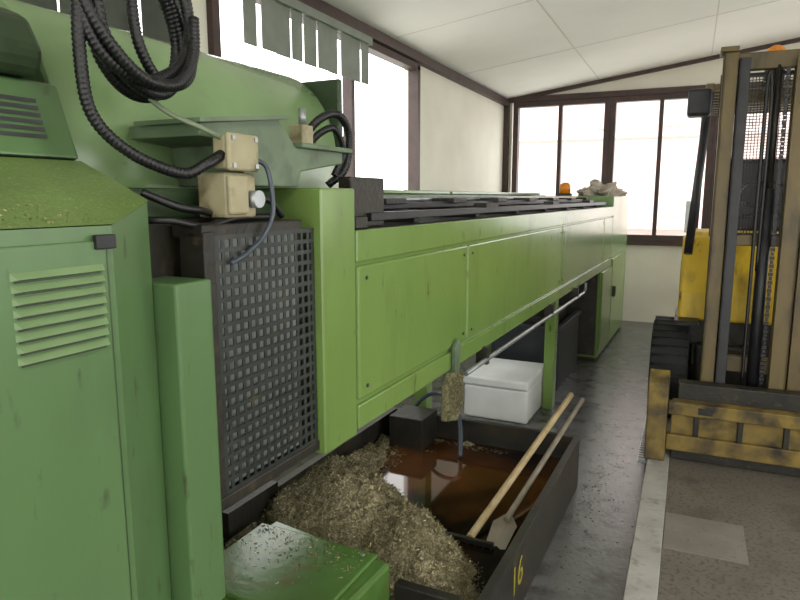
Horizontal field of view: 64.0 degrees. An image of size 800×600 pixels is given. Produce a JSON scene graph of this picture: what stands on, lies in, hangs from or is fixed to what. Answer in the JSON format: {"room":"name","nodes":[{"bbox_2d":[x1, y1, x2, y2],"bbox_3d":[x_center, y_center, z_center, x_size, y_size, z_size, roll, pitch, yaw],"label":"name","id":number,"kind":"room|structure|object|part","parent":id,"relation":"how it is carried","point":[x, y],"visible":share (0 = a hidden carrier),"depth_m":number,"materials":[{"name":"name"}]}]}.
{"room":"metal workshop","nodes":[
{"label":"metal workshop","id":0,"kind":"room"},
{"bbox_2d":[191,0,503,191],"bbox_3d":[-1.056,-0.450,3.742,0.120,3.000,12.000,4,10,24],"label":"wall","id":1,"kind":"structure","parent":0,"point":[461,129],"depth_m":7.08,"materials":[{"name":"beige paint"}]},
{"bbox_2d":[19,0,182,42],"bbox_3d":[-1.420,-1.319,2.452,0.050,0.625,1.730,4,10,24],"label":"vertical blinds","id":2,"kind":"object","parent":1,"relation":"attached to","point":[154,25],"visible":0.1,"depth_m":2.90,"materials":[{"name":"grey fabric"}]},
{"bbox_2d":[206,0,420,189],"bbox_3d":[-0.452,-1.152,4.864,0.100,1.730,2.920,4,10,24],"label":"window","id":3,"kind":"structure","parent":1,"relation":"in","point":[212,6],"depth_m":5.44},
{"bbox_2d":[242,0,372,84],"bbox_3d":[-0.559,-1.755,4.316,0.050,0.355,1.580,4,10,24],"label":"vertical blinds","id":4,"kind":"object","parent":3,"relation":"attached to","point":[275,14],"visible":1,"depth_m":4.22,"materials":[{"name":"fabric"}]},
{"bbox_2d":[298,0,508,105],"bbox_3d":[-0.984,-1.851,3.445,0.070,0.080,11.930,4,10,24],"label":"trim","id":5,"kind":"structure","parent":1,"relation":"attached to","point":[379,37],"depth_m":5.62,"materials":[{"name":"brown wood"}]},
{"bbox_2d":[397,0,532,37],"bbox_3d":[2.676,-2.447,4.168,5.920,0.832,0.010,4,10,24],"label":"trim","id":6,"kind":"structure","parent":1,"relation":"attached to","point":[530,0],"depth_m":5.17,"materials":[{"name":"white"}]},
{"bbox_2d":[466,0,778,73],"bbox_3d":[3.415,-2.708,5.788,5.920,0.832,0.010,4,10,24],"label":"trim","id":7,"kind":"structure","parent":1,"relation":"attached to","point":[777,0],"depth_m":6.33,"materials":[{"name":"white"}]},
{"bbox_2d":[222,320,799,599],"bbox_3d":[1.719,1.256,2.834,6.200,0.120,12.150,4,10,24],"label":"floor","id":8,"kind":"structure","parent":0,"point":[613,385],"depth_m":3.46,"materials":[{"name":"concrete"}]},
{"bbox_2d":[0,0,356,599],"bbox_3d":[-1.052,0.371,1.437,1.198,2.110,2.756,4,10,24],"label":"machine","id":9,"kind":"object","parent":8,"relation":"on","point":[151,383],"visible":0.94,"depth_m":1.36,"materials":[{"name":"green paint"}]},
{"bbox_2d":[0,94,35,102],"bbox_3d":[-0.765,-0.384,1.199,0.013,0.007,0.168,4,10,26],"label":"vent","id":10,"kind":"object","parent":9,"relation":"attached to","point":[4,98],"depth_m":1.24,"materials":[{"name":"black metal"}]},
{"bbox_2d":[0,101,37,109],"bbox_3d":[-0.761,-0.370,1.199,0.013,0.007,0.168,4,10,26],"label":"vent","id":11,"kind":"object","parent":9,"relation":"attached to","point":[4,105],"depth_m":1.24,"materials":[{"name":"black metal"}]},
{"bbox_2d":[0,108,40,116],"bbox_3d":[-0.756,-0.355,1.199,0.013,0.007,0.168,4,10,26],"label":"vent","id":12,"kind":"object","parent":9,"relation":"attached to","point":[4,112],"depth_m":1.24,"materials":[{"name":"black metal"}]},
{"bbox_2d":[0,116,42,123],"bbox_3d":[-0.752,-0.341,1.199,0.013,0.007,0.168,4,10,26],"label":"vent","id":13,"kind":"object","parent":9,"relation":"attached to","point":[3,119],"depth_m":1.23,"materials":[{"name":"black metal"}]},
{"bbox_2d":[0,123,44,130],"bbox_3d":[-0.748,-0.327,1.199,0.013,0.007,0.168,4,10,26],"label":"vent","id":14,"kind":"object","parent":9,"relation":"attached to","point":[3,126],"depth_m":1.23,"materials":[{"name":"black metal"}]},
{"bbox_2d":[0,130,46,137],"bbox_3d":[-0.743,-0.313,1.200,0.013,0.007,0.168,4,10,26],"label":"vent","id":15,"kind":"object","parent":9,"relation":"attached to","point":[3,133],"depth_m":1.23,"materials":[{"name":"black metal"}]},
{"bbox_3d":[-0.784,0.717,0.722,0.010,1.495,1.190,4,10,26],"label":"cabinet door","id":16,"kind":"part","parent":9,"relation":"part of","materials":[{"name":"green paint"}]},
{"bbox_2d":[69,0,224,178],"bbox_3d":[-0.520,-0.537,1.322,0.165,0.562,0.350,4,10,24],"label":"corrugated hose","id":17,"kind":"object","parent":9,"relation":"attached to","point":[88,18],"visible":1,"depth_m":1.29,"materials":[{"name":"black plastic"}]},
{"bbox_3d":[-0.451,0.157,1.467,0.074,0.625,0.037,4,10,24],"label":"guard frame","id":18,"kind":"part","parent":9,"relation":"part of","materials":[{"name":"metal"}]},
{"bbox_2d":[140,99,284,265],"bbox_3d":[-0.501,-0.424,1.387,0.661,0.707,0.144,-9,13,-43],"label":"cable","id":19,"kind":"object","parent":9,"relation":"attached to","point":[146,194],"visible":0.76,"depth_m":1.41,"materials":[{"name":"black plastic"}]},
{"bbox_2d":[198,172,264,217],"bbox_3d":[-0.394,-0.250,1.529,0.118,0.104,0.142,4,10,24],"label":"junction box","id":20,"kind":"object","parent":9,"relation":"on","point":[227,194],"visible":0.97,"depth_m":1.48,"materials":[{"name":"beige plastic"}]},
{"bbox_2d":[213,132,258,171],"bbox_3d":[-0.380,-0.341,1.481,0.062,0.084,0.105,4,10,24],"label":"junction box","id":21,"kind":"object","parent":20,"relation":"on","point":[241,150],"visible":0.96,"depth_m":1.45,"materials":[{"name":"beige plastic"}]},
{"bbox_3d":[-0.374,-0.243,1.478,0.015,0.090,0.065,4,10,26],"label":"box lid","id":22,"kind":"part","parent":20,"relation":"part of","materials":[{"name":"beige plastic"}]},
{"bbox_3d":[-0.345,-0.241,1.528,0.026,0.041,0.041,4,10,24],"label":"selector knob","id":23,"kind":"part","parent":20,"relation":"part of","materials":[{"name":"metal"}]},
{"bbox_2d":[289,108,312,143],"bbox_3d":[-0.308,-0.532,1.993,0.052,0.122,0.061,4,10,24],"label":"switch","id":24,"kind":"object","parent":9,"relation":"on","point":[301,132],"visible":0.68,"depth_m":1.97,"materials":[{"name":"beige plastic"}]},
{"bbox_3d":[-0.413,0.042,2.005,0.530,0.770,0.185,4,10,26],"label":"frame post","id":25,"kind":"part","parent":9,"relation":"part of","materials":[{"name":"green metal"}]},
{"bbox_2d":[308,109,352,187],"bbox_3d":[-0.241,-0.504,2.142,0.078,0.256,0.226,6,11,33],"label":"corrugated hose","id":26,"kind":"object","parent":9,"relation":"attached to","point":[340,170],"visible":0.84,"depth_m":2.15,"materials":[{"name":"black plastic"}]},
{"bbox_2d":[222,405,580,599],"bbox_3d":[-0.002,1.025,2.915,1.264,0.350,2.292,4,10,24],"label":"metal tray","id":27,"kind":"object","parent":8,"relation":"on","point":[456,490],"visible":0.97,"depth_m":3.40,"materials":[{"name":"metal"}]},
{"bbox_2d":[222,480,462,599],"bbox_3d":[-0.258,1.015,2.188,0.904,0.400,0.658,4,10,24],"label":"cover","id":28,"kind":"object","parent":27,"relation":"on","point":[277,560],"visible":0.94,"depth_m":2.14,"materials":[{"name":"green paint"}]},
{"bbox_3d":[-0.368,0.871,2.134,0.463,0.014,0.336,4,10,24],"label":"swarf lid","id":29,"kind":"part","parent":28,"relation":"part of","materials":[{"name":"green metal"}]},
{"bbox_3d":[-0.383,0.883,2.111,0.501,0.015,0.414,4,10,24],"label":"lid","id":30,"kind":"part","parent":28,"relation":"part of","materials":[{"name":"green paint"}]},
{"bbox_2d":[223,433,507,599],"bbox_3d":[0.033,0.826,2.954,1.200,0.525,2.056,4,10,24],"label":"chips","id":31,"kind":"object","parent":27,"relation":"in","point":[345,501],"visible":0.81,"depth_m":2.48,"materials":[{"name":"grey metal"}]},
{"bbox_2d":[414,391,462,456],"bbox_3d":[0.241,0.798,3.962,0.138,0.431,0.617,-6,11,-31],"label":"hose","id":32,"kind":"object","parent":27,"relation":"attached to","point":[460,429],"visible":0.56,"depth_m":3.78,"materials":[{"name":"grey rubber"}]},
{"bbox_2d":[446,392,573,549],"bbox_3d":[0.709,0.852,3.340,0.220,0.357,1.489,6,11,35],"label":"rake","id":33,"kind":"object","parent":27,"relation":"in","point":[470,538],"visible":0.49,"depth_m":3.08,"materials":[{"name":"brown wood"}]},
{"bbox_2d":[486,397,584,549],"bbox_3d":[0.760,0.833,3.342,0.110,0.273,1.448,5,11,30],"label":"shovel","id":34,"kind":"object","parent":27,"relation":"in","point":[502,529],"visible":1,"depth_m":2.92,"materials":[{"name":"brown wood"}]},
{"bbox_3d":[0.452,1.022,2.825,0.110,0.065,0.202,4,10,24],"label":"blade","id":35,"kind":"part","parent":34,"relation":"part of","materials":[{"name":"grey metal"}]},
{"bbox_3d":[0.800,0.799,3.406,0.027,0.227,1.288,5,11,30],"label":"handle","id":36,"kind":"part","parent":34,"relation":"part of","materials":[{"name":"brown wood"}]},
{"bbox_2d":[338,176,628,428],"bbox_3d":[1.033,-0.042,5.252,0.833,1.715,6.861,4,10,26],"label":"machine","id":37,"kind":"object","parent":8,"relation":"on","point":[434,269],"visible":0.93,"depth_m":3.02,"materials":[{"name":"green paint"}]},
{"bbox_3d":[-0.128,-0.331,2.167,0.050,0.166,0.230,4,10,26],"label":"stop plate","id":38,"kind":"part","parent":37,"relation":"part of","materials":[{"name":"metal"}]},
{"bbox_3d":[0.077,0.038,2.433,0.020,0.428,0.975,4,10,26],"label":"panel","id":39,"kind":"part","parent":37,"relation":"part of","materials":[{"name":"green paint"}]},
{"bbox_3d":[0.154,0.519,4.232,0.093,0.930,0.102,4,10,24],"label":"leg","id":40,"kind":"part","parent":37,"relation":"part of","materials":[{"name":"green paint"}]},
{"bbox_2d":[441,339,464,421],"bbox_3d":[0.227,0.351,2.699,0.051,0.347,0.210,4,10,24],"label":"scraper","id":41,"kind":"object","parent":37,"relation":"hanging from","point":[452,388],"visible":1,"depth_m":2.69,"materials":[{"name":"beige metal"}]},
{"bbox_3d":[0.221,0.410,2.706,0.025,0.227,0.200,4,10,26],"label":"blade","id":42,"kind":"part","parent":41,"relation":"part of","materials":[{"name":"beige metal"}]},
{"bbox_3d":[0.856,-0.693,4.536,0.060,0.028,5.200,4,10,26],"label":"guide rail","id":43,"kind":"part","parent":37,"relation":"part of","materials":[{"name":"black metal"}]},
{"bbox_3d":[1.018,-0.651,4.463,0.060,0.028,5.200,4,10,26],"label":"guide rail","id":44,"kind":"part","parent":37,"relation":"part of","materials":[{"name":"black metal"}]},
{"bbox_3d":[0.725,-0.173,3.746,0.020,0.428,1.955,4,10,26],"label":"panel","id":45,"kind":"part","parent":37,"relation":"part of","materials":[{"name":"green paint"}]},
{"bbox_3d":[0.933,0.106,4.154,0.033,0.096,2.921,4,10,26],"label":"control rod","id":46,"kind":"part","parent":37,"relation":"part of","materials":[{"name":"metal"}]},
{"bbox_3d":[1.179,0.394,5.013,0.083,0.930,0.102,4,10,24],"label":"leg","id":47,"kind":"part","parent":37,"relation":"part of","materials":[{"name":"green paint"}]},
{"bbox_2d":[558,182,571,195],"bbox_3d":[1.835,-1.230,7.110,0.143,0.149,0.117,4,10,24],"label":"lamp","id":48,"kind":"object","parent":37,"relation":"on","point":[565,187],"visible":0.98,"depth_m":7.07,"materials":[{"name":"orange plastic"}]},
{"bbox_3d":[1.583,-0.453,5.486,0.020,0.428,1.935,4,10,26],"label":"panel","id":49,"kind":"part","parent":37,"relation":"part of","materials":[{"name":"green paint"}]},
{"bbox_2d":[576,179,627,195],"bbox_3d":[2.332,-1.308,7.448,0.599,0.194,1.144,4,10,24],"label":"crumpled cloth","id":50,"kind":"object","parent":37,"relation":"on","point":[596,188],"visible":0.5,"depth_m":7.21,"materials":[{"name":"beige fabric"}]},
{"bbox_3d":[2.170,0.075,6.771,0.018,0.800,0.640,4,10,26],"label":"cabinet door panel","id":51,"kind":"part","parent":37,"relation":"part of","materials":[{"name":"green paint"}]},
{"bbox_3d":[2.140,-0.635,6.616,0.020,0.428,0.580,4,10,26],"label":"panel","id":52,"kind":"part","parent":37,"relation":"part of","materials":[{"name":"green paint"}]},
{"bbox_3d":[2.401,-0.100,7.170,0.029,0.120,0.060,4,10,24],"label":"door handle","id":53,"kind":"part","parent":37,"relation":"part of","materials":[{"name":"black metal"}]},
{"bbox_3d":[2.575,-0.096,7.586,0.018,0.880,1.150,4,10,26],"label":"cabinet door","id":54,"kind":"part","parent":37,"relation":"part of","materials":[{"name":"green paint"}]},
{"bbox_2d":[463,358,543,423],"bbox_3d":[0.837,0.698,5.040,0.522,0.320,0.634,4,10,24],"label":"box","id":55,"kind":"object","parent":8,"relation":"on","point":[501,389],"visible":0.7,"depth_m":4.80,"materials":[{"name":"white plastic"}]},
{"bbox_3d":[0.837,0.574,5.019,0.522,0.068,0.634,4,10,24],"label":"lid","id":56,"kind":"part","parent":55,"relation":"part of","materials":[{"name":"white plastic"}]},
{"bbox_2d":[491,305,581,389],"bbox_3d":[1.272,0.388,6.026,0.698,0.620,0.959,4,10,24],"label":"crate","id":57,"kind":"object","parent":8,"relation":"on","point":[530,348],"visible":0.51,"depth_m":5.65,"materials":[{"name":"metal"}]},
{"bbox_2d":[534,419,641,598],"bbox_3d":[1.068,1.145,3.257,0.420,0.016,3.588,4,10,26],"label":"metal shavings","id":58,"kind":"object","parent":8,"relation":"on","point":[627,419],"depth_m":3.54},
{"bbox_2d":[637,414,646,462],"bbox_3d":[2.505,0.669,6.186,0.058,0.014,4.800,4,10,24],"label":"drain grating","id":59,"kind":"object","parent":8,"relation":"on","point":[640,458],"visible":0.06,"depth_m":4.20,"materials":[{"name":"metal"}]},
{"bbox_2d":[623,417,670,599],"bbox_3d":[1.113,1.189,2.905,0.128,0.030,5.400,4,10,24],"label":"floor stripe","id":60,"kind":"object","parent":8,"relation":"on","point":[642,581],"visible":0.65,"depth_m":3.10,"materials":[{"name":"white paint"}]},
{"bbox_2d":[663,512,748,564],"bbox_3d":[1.476,1.148,3.105,0.358,0.006,0.370,4,10,24],"label":"floor plate","id":61,"kind":"object","parent":8,"relation":"on","point":[693,535],"visible":1,"depth_m":3.08,"materials":[{"name":"grey metal"}]},
{"bbox_2d":[644,45,799,476],"bbox_3d":[2.737,-0.488,5.114,1.180,2.611,3.397,4,10,24],"label":"forklift","id":62,"kind":"object","parent":8,"relation":"on","point":[725,368],"visible":1,"depth_m":3.93,"materials":[{"name":"metal"}]},
{"bbox_3d":[1.636,0.709,4.067,0.118,0.548,0.260,4,10,24],"label":"shift arm","id":63,"kind":"part","parent":62,"relation":"part of"},
{"bbox_3d":[2.224,-0.636,4.898,0.080,0.240,0.030,4,10,24],"label":"mirror panel","id":64,"kind":"part","parent":62,"relation":"part of","materials":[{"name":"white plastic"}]},
{"bbox_2d":[687,88,712,117],"bbox_3d":[2.075,-1.361,4.433,0.150,0.180,0.160,4,10,24],"label":"work light","id":65,"kind":"object","parent":62,"relation":"attached to","point":[699,104],"depth_m":4.36,"materials":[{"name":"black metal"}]},
{"bbox_3d":[1.989,-1.497,3.862,0.100,0.030,0.180,4,10,24],"label":"mast plate","id":66,"kind":"part","parent":62,"relation":"part of","materials":[{"name":"paint"}]},
{"bbox_3d":[2.111,0.796,3.864,0.880,0.300,0.060,4,10,24],"label":"carriage plate","id":67,"kind":"part","parent":62,"relation":"part of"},
{"bbox_2d":[695,228,778,234],"bbox_3d":[3.087,-0.108,5.739,1.000,1.070,1.900,4,10,24],"label":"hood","id":68,"kind":"object","parent":62,"relation":"attached to","point":[699,231],"depth_m":5.08,"materials":[{"name":"yellow metal"}]},
{"bbox_3d":[3.023,-0.665,5.457,0.500,0.120,0.500,4,10,24],"label":"seat","id":69,"kind":"part","parent":62,"relation":"part of","materials":[{"name":"black metal"}]},
{"bbox_3d":[3.132,-0.980,5.651,0.500,0.520,0.130,4,10,24],"label":"seat","id":70,"kind":"part","parent":62,"relation":"part of","materials":[{"name":"black metal"}]},
{"bbox_3d":[2.235,-1.031,3.824,0.042,0.721,0.062,4,10,24],"label":"lift rod","id":71,"kind":"part","parent":62,"relation":"part of","materials":[{"name":"metal"}]},
{"bbox_3d":[2.252,-0.415,3.850,0.024,1.896,0.071,4,10,24],"label":"lift chain","id":72,"kind":"part","parent":62,"relation":"part of","materials":[{"name":"black metal"}]},
{"bbox_2d":[322,0,799,98],"bbox_3d":[1.731,-2.181,2.247,6.350,0.989,12.300,4,10,24],"label":"ceiling","id":73,"kind":"structure","parent":0,"point":[523,31],"depth_m":6.08,"materials":[{"name":"paint"}]},
{"bbox_2d":[508,42,799,322],"bbox_3d":[4.245,-1.535,7.881,6.050,3.827,0.120,4,10,24],"label":"wall","id":74,"kind":"structure","parent":0,"point":[652,273],"depth_m":8.38,"materials":[{"name":"beige paint"}]},
{"bbox_2d":[502,103,509,191],"bbox_3d":[1.480,-1.298,9.075,0.070,2.980,0.070,4,10,24],"label":"trim","id":75,"kind":"structure","parent":74,"relation":"attached to","point":[506,123],"depth_m":8.91,"materials":[{"name":"brown wood"}]},
{"bbox_2d":[511,97,610,195],"bbox_3d":[2.167,-1.764,8.731,1.278,1.850,0.110,4,10,24],"label":"window","id":76,"kind":"structure","parent":74,"relation":"in","point":[601,100],"depth_m":8.63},
{"bbox_2d":[536,0,599,79],"bbox_3d":[0.151,-2.001,2.964,0.010,0.006,11.840,4,10,24],"label":"trim","id":77,"kind":"structure","parent":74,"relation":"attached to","point":[536,0],"depth_m":6.00,"materials":[{"name":"white"}]},
{"bbox_2d":[508,79,792,102],"bbox_3d":[3.728,-2.593,7.840,4.900,0.070,0.069,4,10,24],"label":"trim","id":78,"kind":"structure","parent":74,"relation":"attached to","point":[680,89],"depth_m":8.27,"materials":[{"name":"brown wood"}]},
{"bbox_2d":[627,241,682,245],"bbox_3d":[3.701,-0.708,8.145,4.949,0.050,0.089,4,10,24],"label":"trim","id":79,"kind":"structure","parent":74,"relation":"attached to","point":[653,243],"depth_m":8.28,"materials":[{"name":"brown wood"}]},
{"bbox_2d":[519,37,799,96],"bbox_3d":[4.219,-2.972,7.566,5.930,0.875,0.048,4,10,24],"label":"trim","id":80,"kind":"structure","parent":74,"relation":"attached to","point":[795,40],"depth_m":8.01,"materials":[{"name":"brown wood"}]},
{"bbox_2d":[607,92,715,241],"bbox_3d":[3.316,-1.682,8.220,1.238,1.850,0.110,4,10,24],"label":"window","id":81,"kind":"structure","parent":74,"relation":"in","point":[683,95],"depth_m":8.17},
{"bbox_2d":[707,115,717,228],"bbox_3d":[4.428,-1.603,7.725,1.198,1.850,0.110,4,10,24],"label":"window","id":82,"kind":"structure","parent":74,"relation":"in","point":[716,118],"depth_m":7.92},
{"bbox_2d":[711,0,719,55],"bbox_3d":[1.336,-2.096,2.408,0.010,0.006,11.840,4,10,24],"label":"trim","id":83,"kind":"structure","parent":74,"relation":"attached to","point":[719,0],"depth_m":6.36,"materials":[{"name":"white"}]},
{"label":"outside","id":84,"kind":"structure","parent":0,"visible":0},
{"bbox_3d":[4.107,0.388,9.297,60.000,0.180,60.000,4,10,24],"label":"ground","id":85,"kind":"structure","parent":84,"visible":0},
{"bbox_2d":[518,101,789,234],"bbox_3d":[8.445,-6.854,25.038,12.200,9.120,6.000,4,10,24],"label":"facade","id":86,"kind":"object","parent":85,"relation":"on","point":[634,160],"visible":0.08,"depth_m":22.29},
{"bbox_2d":[527,99,762,215],"bbox_3d":[7.151,-6.773,22.264,9.700,7.600,0.120,4,10,24],"label":"building windows","id":87,"kind":"structure","parent":86,"relation":"attached to","point":[671,180],"depth_m":21.97,"materials":[{"name":"grey glass"}]},
{"bbox_2d":[519,103,788,229],"bbox_3d":[7.808,-5.946,21.531,10.000,7.000,1.100,4,10,24],"label":"balconies","id":88,"kind":"object","parent":86,"relation":"attached to","point":[693,133],"visible":0.28,"depth_m":21.23,"materials":[{"name":"grey"}]}
]}

